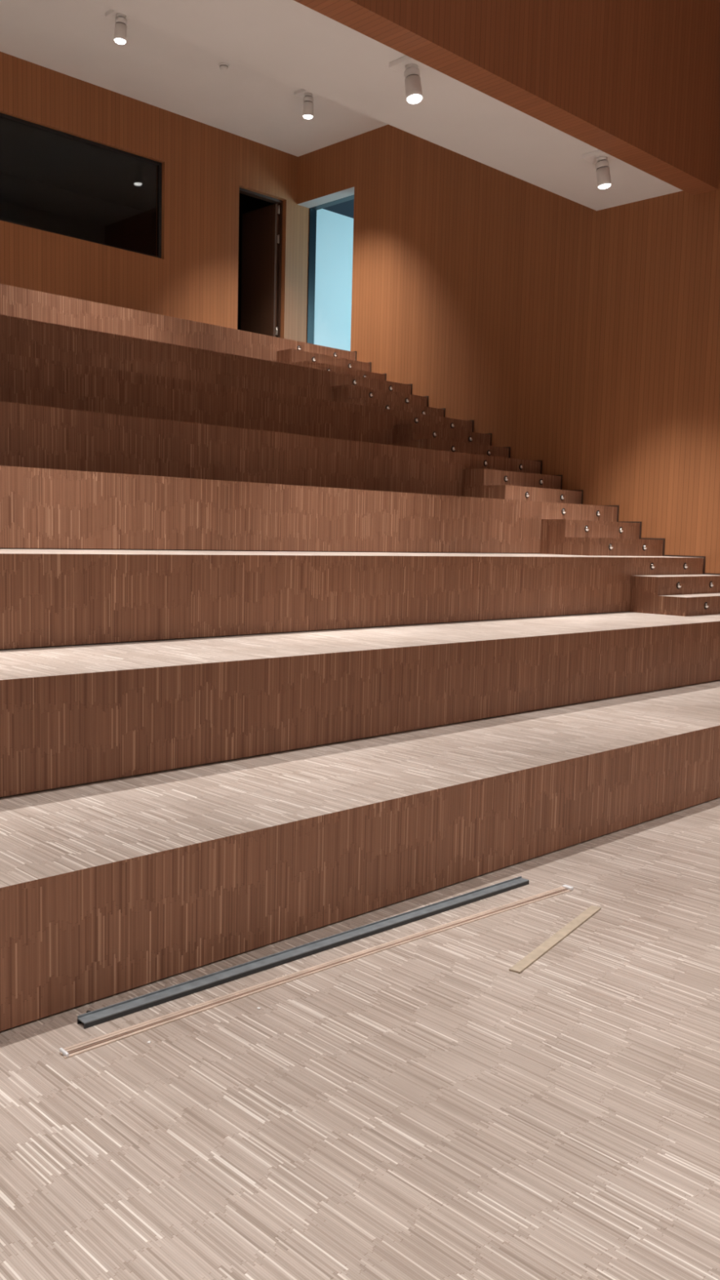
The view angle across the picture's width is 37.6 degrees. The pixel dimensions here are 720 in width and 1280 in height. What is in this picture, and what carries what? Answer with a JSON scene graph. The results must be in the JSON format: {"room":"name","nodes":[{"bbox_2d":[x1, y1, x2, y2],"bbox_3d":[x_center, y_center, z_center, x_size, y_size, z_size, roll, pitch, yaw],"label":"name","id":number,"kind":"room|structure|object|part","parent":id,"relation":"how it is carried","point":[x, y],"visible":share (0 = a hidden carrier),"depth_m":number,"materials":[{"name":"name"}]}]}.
{"room":"auditorium","nodes":[
{"label":"auditorium","id":0,"kind":"room"},
{"bbox_2d":[0,117,156,213],"bbox_3d":[-4.828,-5.847,11.293,8.100,0.100,3.040,-4,8,-44],"label":"ceiling","id":1,"kind":"structure","parent":0,"point":[26,152],"depth_m":13.34,"materials":[{"name":"black paint"}]},
{"bbox_2d":[0,172,274,329],"bbox_3d":[-4.894,-4.608,11.452,8.300,2.600,3.140,-4,8,-44],"label":"wall","id":2,"kind":"structure","parent":0,"point":[22,201],"depth_m":14.29,"materials":[{"name":"black paint"}]},
{"bbox_2d":[0,51,309,342],"bbox_3d":[-6.181,-2.526,8.121,15.200,6.455,0.160,-4,8,-44],"label":"wall","id":3,"kind":"structure","parent":0,"point":[204,166],"depth_m":11.73,"materials":[{"name":"brown wood"}]},
{"bbox_2d":[0,112,161,258],"bbox_3d":[-4.172,-4.615,9.831,5.472,1.041,0.040,-4,8,-44],"label":"window","id":4,"kind":"structure","parent":3,"relation":"in","point":[158,164],"depth_m":11.27,"materials":[{"name":"black glass"}]},
{"bbox_2d":[239,187,282,337],"bbox_3d":[-1.467,-4.429,12.996,0.721,1.910,0.690,-4,8,-44],"label":"door","id":5,"kind":"structure","parent":3,"relation":"in","point":[262,228],"depth_m":13.11,"materials":[{"name":"brown wood"}]},
{"bbox_2d":[0,0,387,156],"bbox_3d":[-4.602,-5.407,6.146,15.000,0.150,4.342,-4,8,-44],"label":"ceiling","id":6,"kind":"structure","parent":0,"point":[156,67],"depth_m":10.68,"materials":[{"name":"white paint"}]},
{"bbox_2d":[105,9,130,44],"bbox_3d":[-2.127,-5.459,9.412,0.170,0.271,0.260,-4,8,-44],"label":"ceiling spotlight","id":7,"kind":"object","parent":6,"relation":"attached to","point":[121,20],"visible":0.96,"depth_m":9.38,"materials":[{"name":"white metal"}]},
{"bbox_3d":[-2.123,-5.577,9.400,0.170,0.034,0.260,-4,8,-44],"label":"mount plate","id":8,"kind":"part","parent":7,"relation":"part of","materials":[{"name":"white metal"}]},
{"bbox_2d":[218,62,229,71],"bbox_3d":[-1.343,-5.654,10.426,0.104,0.047,0.104,-4,8,-44],"label":"smoke detector","id":9,"kind":"object","parent":6,"relation":"attached to","point":[224,66],"visible":1,"depth_m":10.40,"materials":[{"name":"white plastic"}]},
{"bbox_2d":[293,88,317,119],"bbox_3d":[-0.539,-5.578,11.002,0.170,0.271,0.260,-4,8,-44],"label":"ceiling spotlight","id":10,"kind":"object","parent":6,"relation":"attached to","point":[308,105],"visible":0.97,"depth_m":10.97,"materials":[{"name":"white metal"}]},
{"bbox_3d":[-0.536,-5.696,10.991,0.170,0.034,0.260,-4,8,-44],"label":"mount plate","id":11,"kind":"part","parent":10,"relation":"part of","materials":[{"name":"white metal"}]},
{"bbox_2d":[314,208,353,351],"bbox_3d":[0.097,-4.508,14.237,2.290,2.100,0.100,-4,8,-44],"label":"wall","id":12,"kind":"structure","parent":0,"point":[334,231],"depth_m":13.71,"materials":[{"name":"blue paint"}]},
{"bbox_2d":[322,199,354,217],"bbox_3d":[1.556,-5.420,12.666,2.500,0.100,4.207,-4,8,-44],"label":"ceiling","id":13,"kind":"structure","parent":0,"point":[346,208],"depth_m":13.46,"materials":[{"name":"blue paint"}]},
{"bbox_2d":[0,797,719,1279],"bbox_3d":[1.715,1.585,0.186,15.000,0.200,8.023,-4,8,-44],"label":"floor","id":14,"kind":"structure","parent":0,"point":[428,1108],"depth_m":2.69,"materials":[{"name":"wood"}]},
{"bbox_2d":[77,875,528,1028],"bbox_3d":[-0.059,1.067,3.783,2.058,0.024,0.045,-4,8,-42],"label":"channel","id":15,"kind":"object","parent":14,"relation":"on","point":[93,1018],"visible":1,"depth_m":3.59,"materials":[{"name":"grey metal"}]},
{"bbox_2d":[59,884,573,1058],"bbox_3d":[0.027,1.086,3.669,2.278,0.014,0.052,-4,8,-42],"label":"wooden strip","id":16,"kind":"object","parent":14,"relation":"on","point":[74,1050],"visible":1,"depth_m":3.42,"materials":[{"name":"beige wood"}]},
{"bbox_2d":[0,680,719,1031],"bbox_3d":[-1.395,0.876,3.323,15.000,0.430,0.963,-4,8,-44],"label":"tier","id":17,"kind":"object","parent":14,"relation":"on","point":[108,887],"visible":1,"depth_m":4.03,"materials":[{"name":"wood"}]},
{"bbox_2d":[0,611,719,797],"bbox_3d":[-2.019,0.358,3.924,15.000,0.450,0.915,-4,8,-44],"label":"tier","id":18,"kind":"object","parent":17,"relation":"on","point":[70,715],"visible":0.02,"depth_m":5.09,"materials":[{"name":"wood"}]},
{"bbox_2d":[0,548,703,649],"bbox_3d":[-2.626,-0.165,4.507,15.000,0.444,0.959,-4,8,-44],"label":"tier","id":19,"kind":"object","parent":18,"relation":"on","point":[49,597],"visible":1,"depth_m":6.02,"materials":[{"name":"wood"}]},
{"bbox_2d":[0,465,617,553],"bbox_3d":[-3.247,-0.690,5.106,15.000,0.450,0.959,-4,8,-44],"label":"tier","id":20,"kind":"object","parent":19,"relation":"on","point":[41,508],"visible":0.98,"depth_m":6.92,"materials":[{"name":"wood"}]},
{"bbox_2d":[0,401,541,496],"bbox_3d":[-3.869,-1.218,5.704,15.000,0.450,0.959,-4,8,-44],"label":"tier","id":21,"kind":"object","parent":20,"relation":"on","point":[32,436],"visible":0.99,"depth_m":7.82,"materials":[{"name":"wood"}]},
{"bbox_2d":[0,352,472,444],"bbox_3d":[-4.490,-1.746,6.302,15.000,0.450,0.959,-4,8,-44],"label":"tier","id":22,"kind":"object","parent":21,"relation":"on","point":[28,380],"visible":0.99,"depth_m":8.69,"materials":[{"name":"wood"}]},
{"bbox_2d":[0,314,411,400],"bbox_3d":[-5.111,-2.274,6.900,15.000,0.450,0.959,-4,8,-44],"label":"tier","id":23,"kind":"object","parent":22,"relation":"on","point":[19,336],"visible":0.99,"depth_m":9.54,"materials":[{"name":"wood"}]},
{"bbox_2d":[0,284,355,361],"bbox_3d":[-5.784,-2.808,7.550,15.000,0.450,1.106,-4,8,-44],"label":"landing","id":24,"kind":"object","parent":23,"relation":"on","point":[17,302],"visible":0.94,"depth_m":10.37,"materials":[{"name":"wood"}]},
{"bbox_2d":[286,360,385,380],"bbox_3d":[-0.304,-2.945,11.814,1.203,0.150,0.522,-4,8,-44],"label":"stair step","id":25,"kind":"structure","parent":23,"relation":"on","point":[304,363],"depth_m":11.56,"materials":[{"name":"wood"}]},
{"bbox_3d":[-0.742,-2.910,11.419,0.022,0.138,0.477,-4,8,-44],"label":"panel","id":26,"kind":"part","parent":25,"relation":"part of","materials":[{"name":"wood"}]},
{"bbox_2d":[276,348,370,371],"bbox_3d":[-0.387,-3.105,11.888,1.203,0.150,0.272,-4,8,-44],"label":"stair step","id":27,"kind":"structure","parent":25,"relation":"on","point":[286,356],"depth_m":11.65,"materials":[{"name":"wood"}]},
{"bbox_3d":[-0.825,-3.070,11.493,0.022,0.138,0.227,-4,8,-44],"label":"panel","id":28,"kind":"part","parent":27,"relation":"part of","materials":[{"name":"wood"}]},
{"bbox_2d":[352,379,356,385],"bbox_3d":[-0.050,-2.725,11.168,0.058,0.058,0.023,-4,8,-44],"label":"step light","id":29,"kind":"object","parent":23,"relation":"attached to","point":[354,381],"depth_m":11.16,"materials":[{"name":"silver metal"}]},
{"bbox_2d":[334,397,444,417],"bbox_3d":[0.318,-2.417,11.216,1.203,0.150,0.522,-4,8,-44],"label":"stair step","id":30,"kind":"structure","parent":22,"relation":"on","point":[368,402],"depth_m":10.93,"materials":[{"name":"wood"}]},
{"bbox_3d":[-0.120,-2.382,10.821,0.022,0.138,0.477,-4,8,-44],"label":"panel","id":31,"kind":"part","parent":30,"relation":"part of","materials":[{"name":"wood"}]},
{"bbox_2d":[332,384,427,406],"bbox_3d":[0.234,-2.577,11.290,1.203,0.150,0.272,-4,8,-44],"label":"stair step","id":32,"kind":"structure","parent":30,"relation":"on","point":[344,392],"depth_m":11.04,"materials":[{"name":"wood"}]},
{"bbox_3d":[-0.204,-2.542,10.895,0.022,0.138,0.227,-4,8,-44],"label":"panel","id":33,"kind":"part","parent":32,"relation":"part of","materials":[{"name":"wood"}]},
{"bbox_2d":[393,438,509,457],"bbox_3d":[0.939,-1.889,10.618,1.203,0.150,0.522,-4,8,-44],"label":"stair step","id":34,"kind":"structure","parent":21,"relation":"on","point":[430,443],"depth_m":10.31,"materials":[{"name":"wood"}]},
{"bbox_3d":[0.501,-1.854,10.223,0.022,0.138,0.477,-4,8,-44],"label":"panel","id":35,"kind":"part","parent":34,"relation":"part of","materials":[{"name":"wood"}]},
{"bbox_2d":[393,423,490,445],"bbox_3d":[0.856,-2.049,10.692,1.203,0.150,0.272,-4,8,-44],"label":"stair step","id":36,"kind":"structure","parent":34,"relation":"on","point":[402,432],"depth_m":10.44,"materials":[{"name":"wood"}]},
{"bbox_3d":[0.418,-2.014,10.296,0.022,0.138,0.227,-4,8,-44],"label":"panel","id":37,"kind":"part","parent":36,"relation":"part of","materials":[{"name":"wood"}]},
{"bbox_2d":[432,431,436,437],"bbox_3d":[0.742,-2.025,10.407,0.058,0.058,0.023,-4,8,-44],"label":"step light","id":38,"kind":"object","parent":36,"relation":"attached to","point":[434,433],"depth_m":10.40,"materials":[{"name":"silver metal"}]},
{"bbox_2d":[451,445,455,452],"bbox_3d":[0.913,-1.854,10.245,0.058,0.058,0.023,-4,8,-44],"label":"step light","id":39,"kind":"object","parent":34,"relation":"attached to","point":[453,447],"depth_m":10.24,"materials":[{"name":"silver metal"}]},
{"bbox_2d":[483,460,488,466],"bbox_3d":[1.193,-1.669,9.971,0.058,0.058,0.023,-4,8,-44],"label":"step light","id":40,"kind":"object","parent":21,"relation":"attached to","point":[485,462],"depth_m":9.96,"materials":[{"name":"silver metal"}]},
{"bbox_2d":[519,463,523,470],"bbox_3d":[1.587,-1.697,10.355,0.058,0.058,0.023,-4,8,-44],"label":"step light","id":41,"kind":"object","parent":21,"relation":"attached to","point":[521,465],"depth_m":10.35,"materials":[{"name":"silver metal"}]},
{"bbox_2d":[462,484,582,504],"bbox_3d":[1.560,-1.361,10.020,1.203,0.150,0.522,-4,8,-44],"label":"stair step","id":42,"kind":"structure","parent":20,"relation":"on","point":[494,491],"depth_m":9.70,"materials":[{"name":"wood"}]},
{"bbox_3d":[1.123,-1.326,9.625,0.022,0.138,0.477,-4,8,-44],"label":"panel","id":43,"kind":"part","parent":42,"relation":"part of","materials":[{"name":"wood"}]},
{"bbox_2d":[462,468,560,489],"bbox_3d":[1.477,-1.521,10.094,1.203,0.150,0.272,-4,8,-44],"label":"stair step","id":44,"kind":"structure","parent":42,"relation":"on","point":[478,477],"depth_m":9.84,"materials":[{"name":"wood"}]},
{"bbox_3d":[1.039,-1.486,9.698,0.022,0.138,0.227,-4,8,-44],"label":"panel","id":45,"kind":"part","parent":44,"relation":"part of","materials":[{"name":"wood"}]},
{"bbox_2d":[503,475,508,481],"bbox_3d":[1.364,-1.497,9.809,0.058,0.058,0.023,-4,8,-44],"label":"step light","id":46,"kind":"object","parent":44,"relation":"attached to","point":[505,477],"depth_m":9.80,"materials":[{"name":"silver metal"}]},
{"bbox_2d":[524,491,529,497],"bbox_3d":[1.534,-1.326,9.647,0.058,0.058,0.023,-4,8,-44],"label":"step light","id":47,"kind":"object","parent":42,"relation":"attached to","point":[526,493],"depth_m":9.64,"materials":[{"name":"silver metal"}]},
{"bbox_2d":[561,507,565,515],"bbox_3d":[1.815,-1.141,9.373,0.058,0.058,0.023,-4,8,-44],"label":"step light","id":48,"kind":"object","parent":20,"relation":"attached to","point":[563,509],"depth_m":9.37,"materials":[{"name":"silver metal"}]},
{"bbox_2d":[595,510,600,516],"bbox_3d":[2.208,-1.169,9.757,0.058,0.058,0.023,-4,8,-44],"label":"step light","id":49,"kind":"object","parent":20,"relation":"attached to","point":[597,512],"depth_m":9.75,"materials":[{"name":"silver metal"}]},
{"bbox_2d":[540,536,663,555],"bbox_3d":[2.182,-0.833,9.422,1.203,0.150,0.522,-4,8,-44],"label":"stair step","id":50,"kind":"structure","parent":19,"relation":"on","point":[548,545],"depth_m":9.09,"materials":[{"name":"wood"}]},
{"bbox_3d":[1.744,-0.798,9.027,0.022,0.138,0.477,-4,8,-44],"label":"panel","id":51,"kind":"part","parent":50,"relation":"part of","materials":[{"name":"wood"}]},
{"bbox_2d":[541,519,639,538],"bbox_3d":[2.099,-0.993,9.495,1.203,0.150,0.272,-4,8,-44],"label":"stair step","id":52,"kind":"structure","parent":50,"relation":"on","point":[549,527],"depth_m":9.25,"materials":[{"name":"wood"}]},
{"bbox_3d":[1.661,-0.959,9.100,0.022,0.138,0.227,-4,8,-44],"label":"panel","id":53,"kind":"part","parent":52,"relation":"part of","materials":[{"name":"wood"}]},
{"bbox_2d":[584,525,589,532],"bbox_3d":[1.985,-0.969,9.211,0.058,0.058,0.023,-4,8,-44],"label":"step light","id":54,"kind":"object","parent":52,"relation":"attached to","point":[586,527],"depth_m":9.20,"materials":[{"name":"silver metal"}]},
{"bbox_2d":[618,527,623,533],"bbox_3d":[2.378,-0.998,9.595,0.058,0.058,0.023,-4,8,-44],"label":"step light","id":55,"kind":"object","parent":52,"relation":"attached to","point":[620,529],"depth_m":9.59,"materials":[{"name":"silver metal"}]},
{"bbox_2d":[608,543,613,550],"bbox_3d":[2.156,-0.798,9.049,0.058,0.058,0.023,-4,8,-44],"label":"step light","id":56,"kind":"object","parent":50,"relation":"attached to","point":[611,545],"depth_m":9.04,"materials":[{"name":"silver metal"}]},
{"bbox_2d":[642,544,646,551],"bbox_3d":[2.549,-0.826,9.433,0.058,0.058,0.023,-4,8,-44],"label":"step light","id":57,"kind":"object","parent":50,"relation":"attached to","point":[644,546],"depth_m":9.42,"materials":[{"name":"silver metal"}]},
{"bbox_2d":[649,562,654,569],"bbox_3d":[2.436,-0.613,8.775,0.058,0.058,0.023,-4,8,-44],"label":"step light","id":58,"kind":"object","parent":19,"relation":"attached to","point":[651,564],"depth_m":8.77,"materials":[{"name":"silver metal"}]},
{"bbox_2d":[683,562,688,568],"bbox_3d":[2.829,-0.641,9.159,0.058,0.058,0.023,-4,8,-44],"label":"step light","id":59,"kind":"object","parent":19,"relation":"attached to","point":[685,564],"depth_m":9.15,"materials":[{"name":"silver metal"}]},
{"bbox_2d":[629,592,719,616],"bbox_3d":[2.804,-0.310,8.823,1.203,0.148,0.522,-4,8,-44],"label":"stair step","id":60,"kind":"structure","parent":18,"relation":"on","point":[700,604],"depth_m":8.42,"materials":[{"name":"wood"}]},
{"bbox_3d":[2.365,-0.275,8.428,0.022,0.136,0.477,-4,8,-44],"label":"panel","id":61,"kind":"part","parent":60,"relation":"part of","materials":[{"name":"wood"}]},
{"bbox_2d":[630,574,719,595],"bbox_3d":[2.720,-0.468,8.897,1.203,0.148,0.272,-4,8,-44],"label":"stair step","id":62,"kind":"structure","parent":60,"relation":"on","point":[660,584],"depth_m":8.60,"materials":[{"name":"wood"}]},
{"bbox_3d":[2.282,-0.433,8.502,0.022,0.136,0.227,-4,8,-44],"label":"panel","id":63,"kind":"part","parent":62,"relation":"part of","materials":[{"name":"wood"}]},
{"bbox_2d":[676,582,681,589],"bbox_3d":[2.607,-0.443,8.613,0.058,0.058,0.023,-4,8,-44],"label":"step light","id":64,"kind":"object","parent":62,"relation":"attached to","point":[678,584],"depth_m":8.61,"materials":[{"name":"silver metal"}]},
{"bbox_2d":[709,581,713,587],"bbox_3d":[3.000,-0.472,8.996,0.058,0.058,0.023,-4,8,-44],"label":"step light","id":65,"kind":"object","parent":62,"relation":"attached to","point":[711,583],"depth_m":8.99,"materials":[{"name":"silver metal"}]},
{"bbox_2d":[703,602,708,608],"bbox_3d":[2.777,-0.274,8.451,0.058,0.058,0.023,-4,8,-44],"label":"step light","id":66,"kind":"object","parent":60,"relation":"attached to","point":[705,604],"depth_m":8.44,"materials":[{"name":"silver metal"}]},
{"bbox_2d":[509,905,600,973],"bbox_3d":[0.729,1.087,3.872,0.041,0.007,0.767,5,7,33],"label":"wooden lath","id":67,"kind":"object","parent":14,"relation":"on","point":[551,942],"visible":1,"depth_m":3.82,"materials":[{"name":"brown wood"}]},
{"bbox_2d":[297,124,719,573],"bbox_3d":[4.630,-2.792,7.773,0.200,7.600,15.497,-4,8,-44],"label":"wall","id":68,"kind":"structure","parent":0,"point":[585,340],"depth_m":10.44,"materials":[{"name":"brown wood"}]},
{"bbox_2d":[306,195,354,344],"bbox_3d":[-0.265,-4.434,12.892,0.110,2.000,1.297,-4,8,-44],"label":"door frame","id":69,"kind":"structure","parent":68,"relation":"in","point":[313,211],"depth_m":13.21,"materials":[{"name":"grey metal"}]},
{"bbox_2d":[89,0,683,210],"bbox_3d":[-2.745,-4.932,4.277,15.000,2.621,0.990,-4,8,-44],"label":"soffit","id":70,"kind":"object","parent":68,"relation":"attached to","point":[291,42],"depth_m":7.38,"materials":[{"name":"white paint"}]},
{"bbox_2d":[388,55,429,103],"bbox_3d":[0.337,-3.667,6.947,0.170,0.270,0.260,-4,8,-44],"label":"ceiling spotlight","id":71,"kind":"object","parent":70,"relation":"attached to","point":[406,65],"visible":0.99,"depth_m":6.90,"materials":[{"name":"white metal"}]},
{"bbox_3d":[0.340,-3.784,6.936,0.170,0.034,0.260,-4,8,-44],"label":"mount plate","id":72,"kind":"part","parent":71,"relation":"part of","materials":[{"name":"white metal"}]},
{"bbox_2d":[582,149,616,189],"bbox_3d":[1.946,-3.783,8.516,0.170,0.270,0.260,-4,8,-44],"label":"ceiling spotlight","id":73,"kind":"object","parent":70,"relation":"attached to","point":[600,157],"visible":0.97,"depth_m":8.48,"materials":[{"name":"white metal"}]},
{"bbox_3d":[1.948,-3.901,8.504,0.170,0.034,0.260,-4,8,-44],"label":"mount plate","id":74,"kind":"part","parent":73,"relation":"part of","materials":[{"name":"white metal"}]},
{"bbox_2d":[293,0,719,195],"bbox_3d":[-2.316,-4.847,3.843,15.000,2.681,0.240,-4,8,-44],"label":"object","id":75,"kind":"structure","parent":68,"relation":"attached to","point":[636,82],"depth_m":7.75,"materials":[{"name":"brown wood"}]},
{"bbox_2d":[354,351,719,575],"bbox_3d":[4.883,-0.969,7.501,0.006,3.586,14.434,-4,8,-44],"label":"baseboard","id":76,"kind":"structure","parent":68,"relation":"attached to","point":[385,374],"depth_m":9.99,"materials":[{"name":"brown wood"}]}
]}

